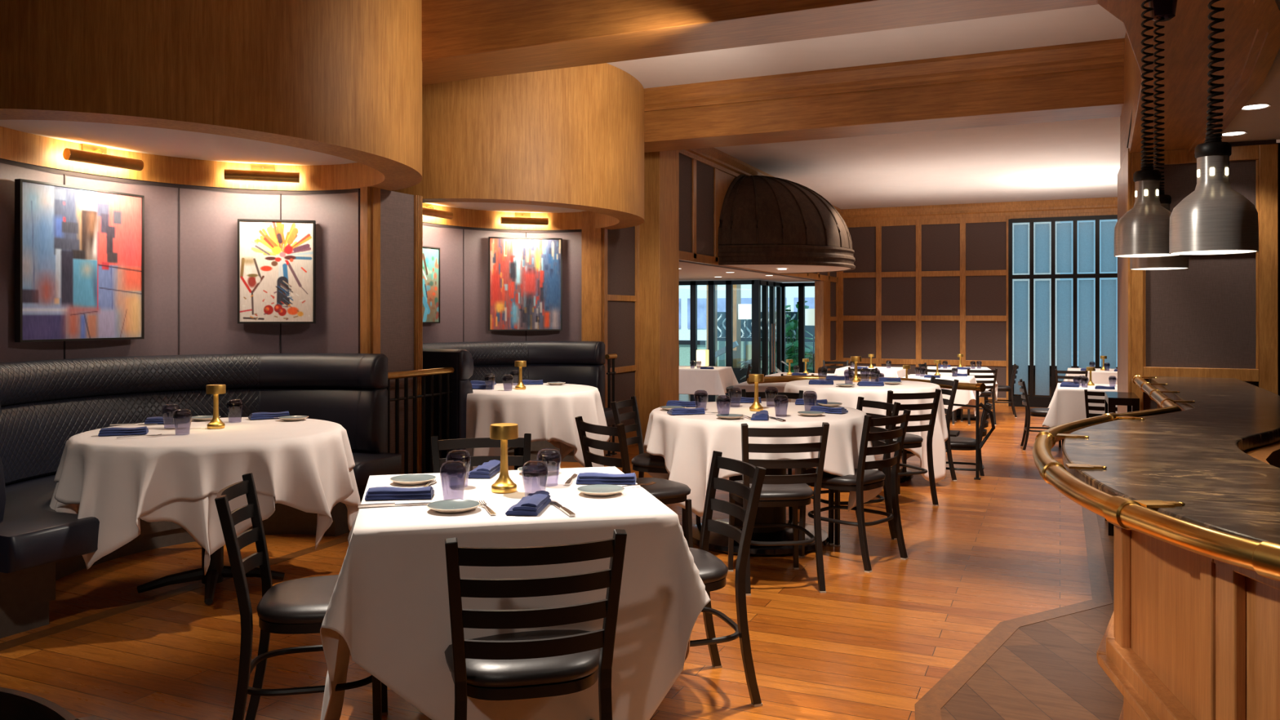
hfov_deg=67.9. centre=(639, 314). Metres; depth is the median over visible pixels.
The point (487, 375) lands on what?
tumbler
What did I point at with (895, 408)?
dining chair
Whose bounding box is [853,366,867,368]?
napkin
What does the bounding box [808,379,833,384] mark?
napkin
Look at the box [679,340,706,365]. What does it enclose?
wall
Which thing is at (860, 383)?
napkin
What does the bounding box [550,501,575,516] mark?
knife
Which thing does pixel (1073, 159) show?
ceiling
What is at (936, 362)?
table lamp
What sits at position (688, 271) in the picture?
ceiling
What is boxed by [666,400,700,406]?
napkin
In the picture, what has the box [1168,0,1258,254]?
heat lamp
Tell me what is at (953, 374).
napkin
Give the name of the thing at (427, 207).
picture light
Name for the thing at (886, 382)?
plate
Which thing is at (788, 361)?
table lamp
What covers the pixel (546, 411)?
tablecloth
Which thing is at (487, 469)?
napkin
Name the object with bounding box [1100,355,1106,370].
table lamp
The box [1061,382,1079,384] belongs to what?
napkin
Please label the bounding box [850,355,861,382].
table lamp
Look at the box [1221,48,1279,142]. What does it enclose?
ceiling
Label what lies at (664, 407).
plate
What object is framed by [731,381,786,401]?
tablecloth
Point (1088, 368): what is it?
table lamp
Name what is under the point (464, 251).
wall niche
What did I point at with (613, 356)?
railing
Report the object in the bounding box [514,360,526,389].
table lamp
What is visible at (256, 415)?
napkin
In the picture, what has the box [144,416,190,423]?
napkin
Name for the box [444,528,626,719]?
dining chair
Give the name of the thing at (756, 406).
table lamp
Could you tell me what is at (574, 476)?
knife
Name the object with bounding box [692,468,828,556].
round table
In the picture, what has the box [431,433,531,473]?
dining chair
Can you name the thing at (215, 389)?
table lamp
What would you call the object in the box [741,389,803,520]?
dining chair
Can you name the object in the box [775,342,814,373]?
potted plant
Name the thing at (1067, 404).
tablecloth
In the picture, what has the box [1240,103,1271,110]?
recessed light
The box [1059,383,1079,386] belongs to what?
napkin
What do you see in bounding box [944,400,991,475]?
dining chair
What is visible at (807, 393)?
tumbler
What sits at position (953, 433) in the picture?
square table
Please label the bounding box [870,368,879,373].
tumbler
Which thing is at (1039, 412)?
dining chair
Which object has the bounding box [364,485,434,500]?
napkin
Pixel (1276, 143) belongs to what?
wall
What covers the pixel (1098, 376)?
tablecloth
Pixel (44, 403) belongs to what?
booth seat
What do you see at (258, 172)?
picture light
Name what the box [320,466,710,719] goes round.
tablecloth
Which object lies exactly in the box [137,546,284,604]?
round table
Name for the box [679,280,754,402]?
window
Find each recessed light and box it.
[1222,131,1247,136]
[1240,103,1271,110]
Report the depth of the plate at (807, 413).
5.42 m
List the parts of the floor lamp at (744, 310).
lamp shade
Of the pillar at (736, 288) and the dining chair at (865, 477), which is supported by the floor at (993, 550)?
the dining chair at (865, 477)
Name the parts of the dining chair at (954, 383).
leg, post, post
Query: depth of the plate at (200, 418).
5.10 m
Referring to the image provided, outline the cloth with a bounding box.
[53,417,355,569]
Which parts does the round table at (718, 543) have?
plate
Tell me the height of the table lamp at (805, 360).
0.216 m
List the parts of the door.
pull, pull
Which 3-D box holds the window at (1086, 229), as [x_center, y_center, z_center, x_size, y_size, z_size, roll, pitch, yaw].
[7.341,-0.043,16.444,1.794,3.305,0.105,0,0,24]
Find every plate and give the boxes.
[189,415,220,421]
[278,415,308,421]
[389,474,436,485]
[426,499,479,513]
[517,465,560,475]
[546,382,565,385]
[577,484,625,496]
[659,405,684,410]
[715,413,743,419]
[797,410,825,416]
[817,402,842,406]
[835,383,855,386]
[883,381,902,384]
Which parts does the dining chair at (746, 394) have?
post, leg, post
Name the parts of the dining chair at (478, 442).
post, post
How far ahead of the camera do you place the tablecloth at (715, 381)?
14.54 m
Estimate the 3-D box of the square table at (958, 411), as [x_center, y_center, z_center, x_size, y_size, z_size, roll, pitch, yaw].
[4.982,1.226,14.854,0.900,0.759,0.900,0,0,15]
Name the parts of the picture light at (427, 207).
plate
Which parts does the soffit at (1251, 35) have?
moulding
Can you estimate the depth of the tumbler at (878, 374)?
11.56 m
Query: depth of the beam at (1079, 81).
7.60 m
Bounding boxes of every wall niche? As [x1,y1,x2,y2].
[0,158,359,362]
[422,222,581,342]
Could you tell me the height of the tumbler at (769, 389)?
0.120 m
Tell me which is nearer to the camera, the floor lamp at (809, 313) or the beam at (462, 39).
the beam at (462, 39)
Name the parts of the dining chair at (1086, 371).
post, post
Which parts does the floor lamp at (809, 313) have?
lamp shade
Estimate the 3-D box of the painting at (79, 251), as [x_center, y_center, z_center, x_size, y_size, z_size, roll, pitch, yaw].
[-3.233,-0.295,5.519,0.046,0.886,0.786,0,0,22]
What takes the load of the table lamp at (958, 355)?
on the tablecloth at (959, 371)
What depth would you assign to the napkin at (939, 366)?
15.14 m
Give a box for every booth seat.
[0,353,401,638]
[422,341,615,473]
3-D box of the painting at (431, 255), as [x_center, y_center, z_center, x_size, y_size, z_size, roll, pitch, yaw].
[-1.948,-0.270,8.482,0.046,0.689,0.486,0,0,24]
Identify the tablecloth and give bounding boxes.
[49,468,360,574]
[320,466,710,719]
[466,382,609,471]
[643,401,883,516]
[679,365,738,395]
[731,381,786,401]
[764,372,837,376]
[783,378,948,482]
[834,365,906,377]
[902,373,981,416]
[924,366,997,400]
[1041,382,1117,427]
[1063,368,1117,384]
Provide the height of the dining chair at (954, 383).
0.827 m
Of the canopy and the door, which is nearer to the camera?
the canopy
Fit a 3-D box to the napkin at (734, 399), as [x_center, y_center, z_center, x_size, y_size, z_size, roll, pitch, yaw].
[0.691,0.551,6.222,0.200,0.036,0.094,0,0,4]
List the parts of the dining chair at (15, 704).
post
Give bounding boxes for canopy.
[717,174,855,274]
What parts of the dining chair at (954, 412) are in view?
post, leg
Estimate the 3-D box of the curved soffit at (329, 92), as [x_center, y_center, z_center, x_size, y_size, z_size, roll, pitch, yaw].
[-2.474,-1.415,5.249,2.230,1.150,2.870,0,0,24]
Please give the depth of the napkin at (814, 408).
5.53 m
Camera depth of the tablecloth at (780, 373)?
13.32 m
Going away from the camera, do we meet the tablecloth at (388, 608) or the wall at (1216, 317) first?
the tablecloth at (388, 608)
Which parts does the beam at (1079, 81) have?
crown moulding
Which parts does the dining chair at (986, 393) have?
leg, post, seat frame, seat, post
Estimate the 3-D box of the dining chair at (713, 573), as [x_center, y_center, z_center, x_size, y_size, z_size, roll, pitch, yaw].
[0.149,0.936,3.410,0.529,0.827,0.440,0,0,-17]
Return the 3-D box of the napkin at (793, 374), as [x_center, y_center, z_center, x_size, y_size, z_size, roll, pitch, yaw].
[2.196,0.811,13.079,0.200,0.036,0.094,0,0,18]
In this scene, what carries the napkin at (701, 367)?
on the tablecloth at (715, 381)
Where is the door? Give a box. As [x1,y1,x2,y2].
[754,280,782,376]
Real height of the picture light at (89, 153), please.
0.134 m
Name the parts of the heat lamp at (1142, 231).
lamp shade, coil cord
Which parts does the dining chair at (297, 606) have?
post, post, seat frame, seat, leg, leg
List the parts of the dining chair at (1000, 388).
seat frame, seat, post, post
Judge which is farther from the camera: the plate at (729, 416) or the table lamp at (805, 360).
the table lamp at (805, 360)
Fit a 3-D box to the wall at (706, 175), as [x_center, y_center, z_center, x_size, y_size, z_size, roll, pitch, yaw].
[2.040,-1.300,14.186,0.220,1.380,8.400,0,0,24]
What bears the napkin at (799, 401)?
on the tablecloth at (686, 443)
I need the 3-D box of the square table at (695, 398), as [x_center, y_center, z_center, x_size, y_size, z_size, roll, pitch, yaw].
[0.900,1.226,15.019,0.900,0.759,0.900,0,0,18]
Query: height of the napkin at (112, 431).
0.036 m
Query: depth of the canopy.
11.81 m
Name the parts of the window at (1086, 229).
frosted pane, frosted pane, frosted pane, frosted pane, frosted pane, frosted pane, frosted pane, frosted pane, frosted pane, frosted pane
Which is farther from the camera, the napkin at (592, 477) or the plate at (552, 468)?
the plate at (552, 468)
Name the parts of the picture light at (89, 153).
plate, arm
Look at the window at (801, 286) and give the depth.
17.26 m
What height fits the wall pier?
2.190 m
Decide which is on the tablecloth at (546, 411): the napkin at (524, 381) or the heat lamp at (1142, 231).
the napkin at (524, 381)
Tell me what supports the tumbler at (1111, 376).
on the tablecloth at (1067, 404)
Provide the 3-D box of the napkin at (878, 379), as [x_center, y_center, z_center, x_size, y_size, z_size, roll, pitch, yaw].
[2.132,0.551,8.165,0.200,0.036,0.094,0,0,4]
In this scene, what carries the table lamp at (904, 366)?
on the tablecloth
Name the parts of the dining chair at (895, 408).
leg, leg, post, post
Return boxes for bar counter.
[1032,374,1279,719]
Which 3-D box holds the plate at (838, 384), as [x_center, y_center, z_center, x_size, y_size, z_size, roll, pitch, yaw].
[1.641,0.563,7.587,0.155,0.018,0.155,0,0,24]
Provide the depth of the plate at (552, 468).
3.44 m
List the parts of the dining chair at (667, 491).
post, post, seat, seat frame, leg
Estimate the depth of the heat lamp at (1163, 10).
3.01 m
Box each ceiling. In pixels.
[606,0,1279,208]
[679,262,814,282]
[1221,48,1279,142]
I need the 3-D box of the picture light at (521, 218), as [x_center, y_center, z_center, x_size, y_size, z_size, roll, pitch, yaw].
[-1.135,-0.950,9.291,0.460,0.134,0.134,0,0,-17]
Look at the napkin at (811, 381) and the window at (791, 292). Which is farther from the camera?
the window at (791, 292)
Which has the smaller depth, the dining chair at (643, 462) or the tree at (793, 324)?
the dining chair at (643, 462)
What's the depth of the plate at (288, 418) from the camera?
5.12 m
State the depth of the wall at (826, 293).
17.08 m
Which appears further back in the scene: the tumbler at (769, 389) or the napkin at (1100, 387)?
the napkin at (1100, 387)
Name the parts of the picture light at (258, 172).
plate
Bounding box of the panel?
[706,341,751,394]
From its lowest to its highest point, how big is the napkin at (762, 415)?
0.036 m
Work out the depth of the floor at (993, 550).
4.05 m
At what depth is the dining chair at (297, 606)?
2.86 m
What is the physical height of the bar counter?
0.865 m
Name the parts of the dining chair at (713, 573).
seat, post, seat frame, post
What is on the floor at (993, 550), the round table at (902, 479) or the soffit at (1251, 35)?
the round table at (902, 479)
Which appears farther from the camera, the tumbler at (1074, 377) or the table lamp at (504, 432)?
the tumbler at (1074, 377)
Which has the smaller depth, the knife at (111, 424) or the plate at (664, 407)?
the knife at (111, 424)
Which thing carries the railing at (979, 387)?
on the floor at (993, 550)
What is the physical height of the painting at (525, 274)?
0.904 m
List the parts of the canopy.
arch trim, cornice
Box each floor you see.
[0,444,1123,719]
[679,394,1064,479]
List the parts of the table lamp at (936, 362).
stem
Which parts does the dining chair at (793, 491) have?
leg, post, seat frame, seat, leg, post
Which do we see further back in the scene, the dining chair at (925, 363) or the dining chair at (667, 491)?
the dining chair at (925, 363)
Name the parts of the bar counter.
rail, rail, panel moulding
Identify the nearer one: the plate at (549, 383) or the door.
the plate at (549, 383)
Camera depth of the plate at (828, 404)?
5.93 m
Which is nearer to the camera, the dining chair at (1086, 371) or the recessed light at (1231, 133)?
the recessed light at (1231, 133)
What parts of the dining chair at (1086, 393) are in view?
post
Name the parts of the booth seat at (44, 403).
seat, backrest, seat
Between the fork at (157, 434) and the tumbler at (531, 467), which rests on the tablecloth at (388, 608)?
the tumbler at (531, 467)
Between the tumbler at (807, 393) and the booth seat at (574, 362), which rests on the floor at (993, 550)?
the booth seat at (574, 362)
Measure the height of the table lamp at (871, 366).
0.216 m
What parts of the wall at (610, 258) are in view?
panel frame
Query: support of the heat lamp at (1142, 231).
hanging from the soffit at (1251, 35)
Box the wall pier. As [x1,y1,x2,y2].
[360,186,422,474]
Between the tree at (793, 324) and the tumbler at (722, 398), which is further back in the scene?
the tree at (793, 324)
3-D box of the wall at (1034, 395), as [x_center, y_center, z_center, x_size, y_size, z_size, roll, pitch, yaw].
[7.754,1.320,17.291,4.600,0.780,0.100,0,0,24]
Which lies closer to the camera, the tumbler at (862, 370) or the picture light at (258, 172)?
the picture light at (258, 172)
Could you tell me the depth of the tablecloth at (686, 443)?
5.22 m
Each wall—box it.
[581,210,639,454]
[679,147,841,282]
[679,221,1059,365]
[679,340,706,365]
[814,280,838,373]
[838,196,1117,406]
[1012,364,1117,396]
[1117,139,1278,413]
[1275,142,1279,395]
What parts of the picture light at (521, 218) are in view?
plate, lamp shade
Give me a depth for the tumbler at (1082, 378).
10.88 m
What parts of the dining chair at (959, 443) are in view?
seat, seat frame, post, post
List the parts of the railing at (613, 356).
handrail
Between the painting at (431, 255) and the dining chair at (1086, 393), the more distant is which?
the dining chair at (1086, 393)
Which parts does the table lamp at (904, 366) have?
stem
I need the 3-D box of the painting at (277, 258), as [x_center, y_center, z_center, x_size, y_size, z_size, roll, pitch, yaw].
[-2.416,-0.288,6.324,0.486,0.689,0.046,0,0,-12]
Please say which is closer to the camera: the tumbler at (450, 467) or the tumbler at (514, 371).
the tumbler at (450, 467)
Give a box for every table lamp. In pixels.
[205,384,226,428]
[489,422,518,493]
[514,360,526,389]
[748,373,764,411]
[786,359,792,375]
[802,358,808,373]
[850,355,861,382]
[868,354,874,368]
[902,364,910,377]
[933,360,941,375]
[957,354,963,367]
[1086,366,1094,386]
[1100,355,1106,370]
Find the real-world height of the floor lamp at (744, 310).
1.840 m
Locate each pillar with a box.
[636,150,679,444]
[706,284,717,365]
[733,284,741,366]
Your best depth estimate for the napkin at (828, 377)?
8.35 m
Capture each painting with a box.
[14,178,144,342]
[237,218,315,323]
[422,245,439,323]
[488,236,562,330]
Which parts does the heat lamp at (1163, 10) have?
lamp shade, coil cord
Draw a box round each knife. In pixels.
[110,423,155,425]
[358,502,431,507]
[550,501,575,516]
[564,473,577,485]
[768,416,786,421]
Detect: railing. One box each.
[386,367,453,474]
[604,353,617,456]
[746,375,995,479]
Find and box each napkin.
[97,426,148,435]
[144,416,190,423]
[248,410,289,419]
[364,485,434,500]
[463,459,500,478]
[470,380,496,385]
[471,383,493,388]
[505,490,551,515]
[522,379,542,384]
[576,471,636,484]
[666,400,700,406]
[666,407,705,414]
[700,366,714,368]
[729,396,761,402]
[751,409,768,420]
[791,373,807,375]
[795,398,827,404]
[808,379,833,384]
[809,405,848,413]
[825,375,848,379]
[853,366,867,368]
[857,381,884,386]
[875,377,901,382]
[924,374,940,377]
[937,364,950,367]
[951,373,967,376]
[956,366,970,369]
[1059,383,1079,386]
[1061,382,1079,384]
[1094,385,1115,389]
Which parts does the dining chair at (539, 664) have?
post, seat, seat frame, post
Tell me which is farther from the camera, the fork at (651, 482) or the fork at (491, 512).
the fork at (651, 482)
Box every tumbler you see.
[161,403,179,411]
[173,408,191,417]
[226,399,243,406]
[440,460,466,474]
[445,448,471,462]
[484,373,495,378]
[502,374,513,379]
[510,369,519,374]
[521,460,548,474]
[536,448,561,461]
[693,390,707,396]
[715,395,730,402]
[728,386,741,393]
[764,386,777,393]
[773,394,788,401]
[803,391,817,397]
[817,367,827,371]
[844,368,853,373]
[860,368,870,372]
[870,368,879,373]
[877,373,884,376]
[1073,376,1080,379]
[1080,377,1088,380]
[1108,375,1116,379]
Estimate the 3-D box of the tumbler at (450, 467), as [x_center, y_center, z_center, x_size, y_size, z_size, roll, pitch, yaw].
[-0.575,0.511,2.929,0.083,0.120,0.083,0,0,24]
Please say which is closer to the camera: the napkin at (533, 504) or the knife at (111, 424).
the napkin at (533, 504)
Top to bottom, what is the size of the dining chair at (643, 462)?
0.827 m
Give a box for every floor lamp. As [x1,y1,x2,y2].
[737,303,751,364]
[804,308,814,373]
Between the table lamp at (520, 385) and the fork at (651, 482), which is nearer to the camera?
the fork at (651, 482)
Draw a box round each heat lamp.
[1114,0,1179,257]
[1129,0,1188,270]
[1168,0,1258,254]
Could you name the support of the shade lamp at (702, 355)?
on the tablecloth at (715, 381)
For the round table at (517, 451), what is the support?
on the floor at (993, 550)
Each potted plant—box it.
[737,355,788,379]
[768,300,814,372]
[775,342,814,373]
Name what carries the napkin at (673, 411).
on the tablecloth at (686, 443)
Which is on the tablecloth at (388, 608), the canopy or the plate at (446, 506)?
the plate at (446, 506)
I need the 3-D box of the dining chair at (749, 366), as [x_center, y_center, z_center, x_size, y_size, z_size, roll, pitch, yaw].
[1.508,1.196,15.009,0.529,0.827,0.440,0,0,6]
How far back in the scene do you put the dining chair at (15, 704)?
1.35 m
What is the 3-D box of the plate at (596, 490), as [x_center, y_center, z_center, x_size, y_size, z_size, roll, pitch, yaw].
[-0.125,0.563,3.034,0.155,0.018,0.155,0,0,24]
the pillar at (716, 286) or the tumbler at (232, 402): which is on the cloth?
the tumbler at (232, 402)
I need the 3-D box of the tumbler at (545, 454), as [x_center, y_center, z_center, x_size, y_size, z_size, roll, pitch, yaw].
[-0.306,0.511,3.195,0.083,0.120,0.083,0,0,24]
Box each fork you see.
[116,434,161,438]
[424,479,435,486]
[476,500,496,515]
[622,481,656,487]
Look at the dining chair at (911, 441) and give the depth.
6.71 m
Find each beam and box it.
[422,0,1097,84]
[644,38,1124,152]
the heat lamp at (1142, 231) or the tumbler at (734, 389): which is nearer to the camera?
the heat lamp at (1142, 231)
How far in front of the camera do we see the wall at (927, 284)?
17.31 m
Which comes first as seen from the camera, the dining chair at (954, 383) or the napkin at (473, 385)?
the napkin at (473, 385)
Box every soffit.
[0,0,422,191]
[393,62,644,230]
[1096,0,1279,167]
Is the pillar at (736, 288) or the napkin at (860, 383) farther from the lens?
the pillar at (736, 288)
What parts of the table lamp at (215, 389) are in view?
stem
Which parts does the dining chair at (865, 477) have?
leg, leg, seat, seat frame, post, post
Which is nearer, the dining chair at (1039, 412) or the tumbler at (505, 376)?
the tumbler at (505, 376)
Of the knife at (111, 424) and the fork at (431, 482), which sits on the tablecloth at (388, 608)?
the fork at (431, 482)
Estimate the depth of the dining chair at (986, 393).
13.92 m
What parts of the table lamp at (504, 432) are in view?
stem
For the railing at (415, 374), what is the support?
on the floor at (993, 550)
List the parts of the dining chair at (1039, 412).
post, post, seat frame, seat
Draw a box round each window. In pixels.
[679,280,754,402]
[782,282,814,373]
[1008,214,1117,407]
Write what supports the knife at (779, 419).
on the tablecloth at (686, 443)
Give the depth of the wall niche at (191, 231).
6.20 m
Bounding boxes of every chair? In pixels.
[0,686,104,719]
[214,472,388,719]
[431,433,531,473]
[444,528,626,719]
[574,416,693,547]
[610,395,700,539]
[688,450,766,706]
[725,364,751,391]
[727,422,829,595]
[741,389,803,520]
[798,409,911,573]
[799,396,900,545]
[822,360,848,373]
[848,367,877,377]
[879,388,941,506]
[901,376,959,482]
[918,362,927,374]
[924,367,956,424]
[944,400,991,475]
[960,368,997,425]
[986,364,1018,417]
[1017,378,1064,450]
[1054,368,1088,386]
[1084,389,1117,417]
[1104,391,1139,536]
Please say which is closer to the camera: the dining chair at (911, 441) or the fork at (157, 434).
the fork at (157, 434)
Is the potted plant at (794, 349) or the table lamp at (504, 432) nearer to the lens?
the table lamp at (504, 432)
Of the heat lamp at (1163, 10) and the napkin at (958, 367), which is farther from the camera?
the napkin at (958, 367)
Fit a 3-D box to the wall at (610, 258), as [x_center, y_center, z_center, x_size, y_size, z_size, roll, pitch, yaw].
[-0.283,-0.320,9.599,0.240,3.340,0.870,0,0,24]
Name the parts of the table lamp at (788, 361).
stem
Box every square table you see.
[693,395,700,402]
[945,408,975,419]
[949,430,959,436]
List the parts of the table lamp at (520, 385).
stem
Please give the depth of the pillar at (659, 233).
9.93 m
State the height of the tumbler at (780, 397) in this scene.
0.120 m
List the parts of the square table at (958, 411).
plate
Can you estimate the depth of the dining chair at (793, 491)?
4.63 m
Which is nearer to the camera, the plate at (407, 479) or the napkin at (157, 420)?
the plate at (407, 479)
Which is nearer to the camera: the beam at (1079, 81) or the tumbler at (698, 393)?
the tumbler at (698, 393)
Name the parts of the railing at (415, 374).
rail, handrail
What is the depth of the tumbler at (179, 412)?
4.49 m
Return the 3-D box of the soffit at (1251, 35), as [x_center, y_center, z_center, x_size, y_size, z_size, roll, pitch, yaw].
[2.398,-1.512,4.298,0.790,0.955,6.799,0,0,24]
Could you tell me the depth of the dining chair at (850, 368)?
14.19 m
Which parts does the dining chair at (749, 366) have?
post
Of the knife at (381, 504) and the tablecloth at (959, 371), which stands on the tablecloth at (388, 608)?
the knife at (381, 504)
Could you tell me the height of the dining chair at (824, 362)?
0.827 m
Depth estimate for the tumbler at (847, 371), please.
7.83 m
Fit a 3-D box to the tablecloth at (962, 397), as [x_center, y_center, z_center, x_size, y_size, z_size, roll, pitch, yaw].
[4.027,1.068,12.816,1.049,0.474,1.050,0,0,24]
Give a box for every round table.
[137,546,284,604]
[514,447,523,470]
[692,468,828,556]
[878,466,913,483]
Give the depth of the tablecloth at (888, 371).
14.61 m
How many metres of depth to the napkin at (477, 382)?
7.73 m
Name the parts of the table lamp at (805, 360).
stem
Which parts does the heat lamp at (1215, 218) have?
lamp shade, coil cord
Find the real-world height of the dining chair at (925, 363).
0.827 m
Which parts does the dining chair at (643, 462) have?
post, post, seat, seat frame, leg, leg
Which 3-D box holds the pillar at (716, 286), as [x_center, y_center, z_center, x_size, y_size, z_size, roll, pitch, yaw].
[1.567,-0.020,20.683,0.140,3.260,0.300,0,0,24]
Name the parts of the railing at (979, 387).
handrail, rail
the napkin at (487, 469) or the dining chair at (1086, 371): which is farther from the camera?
the dining chair at (1086, 371)
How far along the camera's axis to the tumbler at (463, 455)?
3.14 m
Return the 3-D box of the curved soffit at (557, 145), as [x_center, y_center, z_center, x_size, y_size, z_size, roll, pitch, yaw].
[-1.133,-1.415,8.231,2.230,1.150,2.870,0,0,24]
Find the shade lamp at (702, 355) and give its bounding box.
[696,349,708,367]
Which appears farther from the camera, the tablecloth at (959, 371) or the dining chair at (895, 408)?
the tablecloth at (959, 371)
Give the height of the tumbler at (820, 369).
0.120 m
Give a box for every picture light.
[62,143,143,170]
[223,163,299,182]
[422,203,453,219]
[500,212,548,225]
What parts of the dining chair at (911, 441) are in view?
post, leg, seat, seat frame, post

